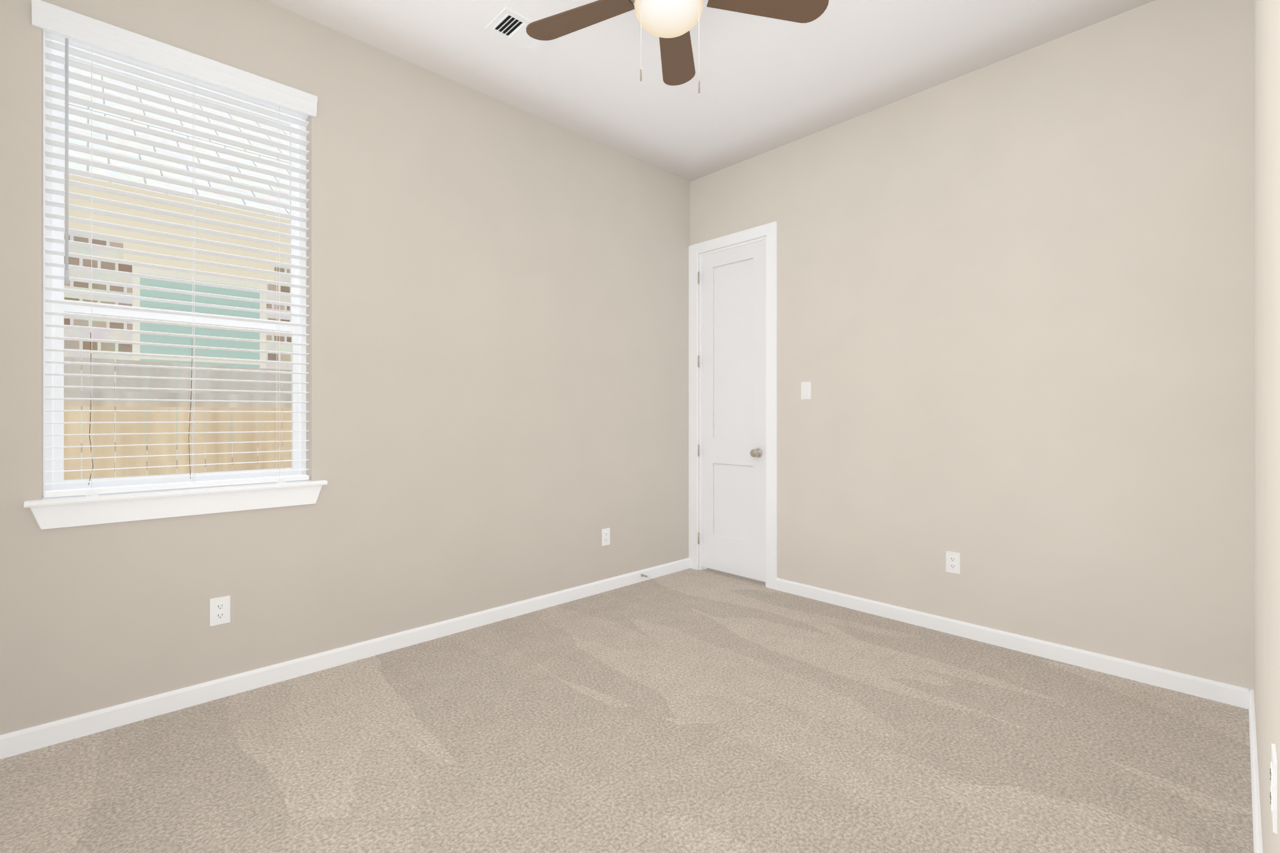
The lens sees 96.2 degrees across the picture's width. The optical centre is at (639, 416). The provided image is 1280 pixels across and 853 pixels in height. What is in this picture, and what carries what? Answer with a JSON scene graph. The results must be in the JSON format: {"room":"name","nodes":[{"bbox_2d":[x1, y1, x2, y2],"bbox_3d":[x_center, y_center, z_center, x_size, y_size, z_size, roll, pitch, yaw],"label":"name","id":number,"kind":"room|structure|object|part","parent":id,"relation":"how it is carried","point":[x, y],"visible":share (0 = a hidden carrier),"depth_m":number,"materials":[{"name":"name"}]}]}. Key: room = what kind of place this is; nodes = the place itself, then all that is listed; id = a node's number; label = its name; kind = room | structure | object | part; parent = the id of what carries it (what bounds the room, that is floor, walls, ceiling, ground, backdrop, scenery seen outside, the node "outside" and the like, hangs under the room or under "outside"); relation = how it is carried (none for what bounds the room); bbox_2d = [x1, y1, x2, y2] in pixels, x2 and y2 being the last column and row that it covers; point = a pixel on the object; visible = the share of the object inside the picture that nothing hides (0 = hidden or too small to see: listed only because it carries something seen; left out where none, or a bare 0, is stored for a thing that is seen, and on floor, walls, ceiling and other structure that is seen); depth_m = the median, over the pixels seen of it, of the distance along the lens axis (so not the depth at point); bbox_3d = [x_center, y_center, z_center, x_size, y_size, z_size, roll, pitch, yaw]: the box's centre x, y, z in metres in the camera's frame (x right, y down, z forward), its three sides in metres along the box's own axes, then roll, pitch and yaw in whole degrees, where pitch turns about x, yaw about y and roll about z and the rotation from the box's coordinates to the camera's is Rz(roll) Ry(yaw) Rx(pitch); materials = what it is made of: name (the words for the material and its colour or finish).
{"room":"empty bedroom","nodes":[
{"label":"empty bedroom","id":0,"kind":"room"},
{"bbox_2d":[0,0,689,734],"bbox_3d":[-1.038,-0.329,3.316,4.200,3.050,0.220,0,0,-44],"label":"wall","id":1,"kind":"structure","parent":0,"point":[499,354],"depth_m":2.95,"materials":[{"name":"paint"}]},
{"bbox_2d":[43,29,306,496],"bbox_3d":[-1.940,-0.583,2.474,0.875,1.770,0.077,0,0,-44],"label":"window","id":2,"kind":"structure","parent":1,"relation":"in","point":[58,440],"depth_m":2.36,"materials":[{"name":"plastic"}]},
{"bbox_2d":[45,30,309,497],"bbox_3d":[-1.871,-0.582,2.401,0.861,1.768,0.083,0,0,-44],"label":"window blinds","id":3,"kind":"object","parent":2,"relation":"attached to","point":[66,85],"visible":0.88,"depth_m":2.35,"materials":[{"name":"white plastic"}]},
{"bbox_2d":[88,332,93,484],"bbox_3d":[-2.127,-0.029,2.223,0.015,0.590,0.002,0,0,-44],"label":"cord","id":4,"kind":"object","parent":3,"relation":"hanging from","point":[90,414],"visible":0.75,"depth_m":2.22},
{"bbox_2d":[31,0,317,117],"bbox_3d":[-1.843,-1.447,2.367,0.916,0.086,0.032,0,0,-44],"label":"window valance","id":5,"kind":"object","parent":3,"relation":"attached to","point":[49,17],"visible":0.96,"depth_m":2.30,"materials":[{"name":"white wood"}]},
{"bbox_2d":[188,339,192,478],"bbox_3d":[-1.907,-0.039,2.434,0.015,0.610,0.002,0,0,-44],"label":"cord","id":6,"kind":"object","parent":3,"relation":"hanging from","point":[190,410],"visible":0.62,"depth_m":2.43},
{"bbox_2d":[23,480,327,508],"bbox_3d":[-1.863,0.313,2.403,0.972,0.020,0.141,0,0,-44],"label":"window sill","id":7,"kind":"structure","parent":1,"relation":"attached to","point":[44,501],"depth_m":2.30,"materials":[{"name":"white wood"}]},
{"bbox_2d":[29,485,321,529],"bbox_3d":[-1.841,0.366,2.380,0.951,0.084,0.018,0,0,-44],"label":"apron","id":8,"kind":"object","parent":1,"relation":"attached to","point":[51,517],"visible":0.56,"depth_m":2.31,"materials":[{"name":"white wood"}]},
{"bbox_2d":[210,595,229,626],"bbox_3d":[-1.786,0.828,2.441,0.070,0.114,0.007,0,0,-44],"label":"electrical outlet","id":9,"kind":"object","parent":1,"relation":"attached to","point":[219,610],"visible":1,"depth_m":2.44,"materials":[{"name":"white plastic"}]},
{"bbox_2d":[0,558,689,759],"bbox_3d":[-0.957,1.157,3.232,3.760,0.079,0.014,0,0,-44],"label":"baseboard","id":10,"kind":"structure","parent":1,"relation":"attached to","point":[36,737],"depth_m":2.58,"materials":[{"name":"white wood"}]},
{"bbox_2d":[640,573,650,578],"bbox_3d":[0.042,1.151,4.124,0.022,0.022,0.080,0,0,-44],"label":"doorstop","id":11,"kind":"object","parent":10,"relation":"attached to","point":[642,575],"visible":1,"depth_m":4.12,"materials":[{"name":"silver metal"}]},
{"bbox_2d":[601,528,609,546],"bbox_3d":[-0.233,0.827,3.930,0.070,0.114,0.007,0,0,-44],"label":"electrical outlet","id":12,"kind":"object","parent":1,"relation":"attached to","point":[605,537],"visible":1,"depth_m":3.93,"materials":[{"name":"white plastic"}]},
{"bbox_2d":[0,568,1253,852],"bbox_3d":[0.092,1.256,2.138,4.200,0.120,3.485,0,0,-44],"label":"floor","id":13,"kind":"structure","parent":0,"point":[702,710],"depth_m":2.04,"materials":[{"name":"beige carpet"}]},
{"bbox_2d":[265,0,1154,181],"bbox_3d":[0.092,-1.914,2.138,4.200,0.120,3.485,0,0,-44],"label":"ceiling","id":14,"kind":"structure","parent":0,"point":[767,84],"depth_m":2.98,"materials":[{"name":"paint"}]},
{"bbox_2d":[484,6,560,56],"bbox_3d":[-0.565,-1.847,2.772,0.301,0.012,0.195,0,0,-44],"label":"ceiling vent","id":15,"kind":"object","parent":14,"relation":"in","point":[507,24],"visible":0.75,"depth_m":2.76,"materials":[{"name":"white metal"}]},
{"bbox_2d":[526,0,828,93],"bbox_3d":[0.080,-1.504,2.108,1.177,0.698,1.215,0,0,-44],"label":"ceiling fan","id":16,"kind":"object","parent":14,"relation":"hanging from","point":[677,64],"depth_m":2.26,"materials":[{"name":"wood"}]},
{"bbox_3d":[0.108,-1.509,2.145,0.258,0.114,0.258,0,0,-44],"label":"ceiling fan light","id":17,"kind":"part","parent":16,"relation":"part of","materials":[{"name":"white glass"}]},
{"bbox_3d":[0.108,-1.375,2.053,0.158,0.438,0.152,0,0,-44],"label":"ceiling fan chain","id":18,"kind":"part","parent":16,"relation":"part of","materials":[{"name":"silver metal"}]},
{"bbox_2d":[690,0,1253,691],"bbox_3d":[1.536,-0.329,3.522,0.240,3.050,3.045,0,0,-44],"label":"wall","id":19,"kind":"structure","parent":0,"point":[1015,320],"depth_m":2.87,"materials":[{"name":"paint"}]},
{"bbox_2d":[698,239,765,581],"bbox_3d":[0.665,-0.038,4.242,0.106,2.413,0.600,0,0,-44],"label":"door","id":20,"kind":"structure","parent":19,"relation":"in","point":[733,405],"depth_m":4.25,"materials":[{"name":"white wood"}]},
{"bbox_3d":[0.455,-0.064,4.449,0.011,2.110,0.011,0,0,-44],"label":"door hinge","id":21,"kind":"part","parent":20,"relation":"part of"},
{"bbox_3d":[0.817,0.261,4.058,0.071,0.066,0.066,0,0,-44],"label":"door knob","id":22,"kind":"part","parent":20,"relation":"part of","materials":[{"name":"silver metal"}]},
{"bbox_2d":[688,221,776,589],"bbox_3d":[0.745,-0.073,4.320,0.236,2.539,0.798,0,0,-44],"label":"door frame","id":23,"kind":"structure","parent":19,"relation":"attached to","point":[769,230],"depth_m":4.15,"materials":[{"name":"white wood"}]},
{"bbox_2d":[801,381,811,399],"bbox_3d":[1.098,-0.170,3.798,0.009,0.114,0.070,0,0,-44],"label":"light switch","id":24,"kind":"object","parent":19,"relation":"attached to","point":[805,390],"visible":1,"depth_m":3.79,"materials":[{"name":"white plastic"}]},
{"bbox_2d":[945,551,959,574],"bbox_3d":[1.719,0.804,3.152,0.007,0.114,0.070,0,0,-44],"label":"electrical outlet","id":25,"kind":"object","parent":19,"relation":"attached to","point":[952,562],"visible":1,"depth_m":3.15,"materials":[{"name":"white plastic"}]},
{"bbox_2d":[776,578,1248,709],"bbox_3d":[1.714,1.157,3.152,0.014,0.079,2.236,0,0,-44],"label":"baseboard","id":26,"kind":"structure","parent":19,"relation":"attached to","point":[1234,695],"depth_m":2.85,"materials":[{"name":"white wood"}]},
{"bbox_2d":[1253,0,1279,852],"bbox_3d":[1.222,-0.329,0.960,4.200,3.050,0.220,0,0,-44],"label":"wall","id":27,"kind":"structure","parent":0,"point":[1267,357],"depth_m":1.25,"materials":[{"name":"paint"}]},
{"bbox_2d":[1248,689,1262,852],"bbox_3d":[1.141,1.157,1.044,3.760,0.079,0.014,0,0,-44],"label":"baseboard","id":28,"kind":"structure","parent":27,"relation":"attached to","point":[1257,842],"depth_m":1.76,"materials":[{"name":"white wood"}]},
{"bbox_2d":[1270,743,1277,833],"bbox_3d":[1.035,0.606,0.938,0.070,0.114,0.007,0,0,-44],"label":"electrical outlet","id":29,"kind":"object","parent":27,"relation":"attached to","point":[1274,785],"visible":1,"depth_m":0.91,"materials":[{"name":"white plastic"}]},
{"label":"outside","id":30,"kind":"structure","parent":0,"visible":0},
{"bbox_3d":[-5.970,1.546,8.286,28.000,0.100,13.779,0,0,-44],"label":"ground","id":31,"kind":"structure","parent":30,"visible":0},
{"bbox_2d":[63,356,291,479],"bbox_3d":[-3.166,0.576,3.462,9.630,1.841,0.056,0,0,-44],"label":"fence","id":32,"kind":"object","parent":31,"relation":"on","point":[249,396],"depth_m":3.65,"materials":[{"name":"brown wood"}]},
{"bbox_2d":[63,173,291,478],"bbox_3d":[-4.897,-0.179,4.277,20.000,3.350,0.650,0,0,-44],"label":"house","id":33,"kind":"structure","parent":31,"relation":"on","point":[145,292],"depth_m":5.10,"materials":[{"name":"beige"}]},
{"bbox_2d":[64,64,289,219],"bbox_3d":[-7.080,-4.014,6.555,20.000,4.360,7.000,0,0,-44],"label":"sky","id":34,"kind":"structure","parent":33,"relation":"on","point":[74,117],"depth_m":5.96,"materials":[{"name":"white"}]}
]}

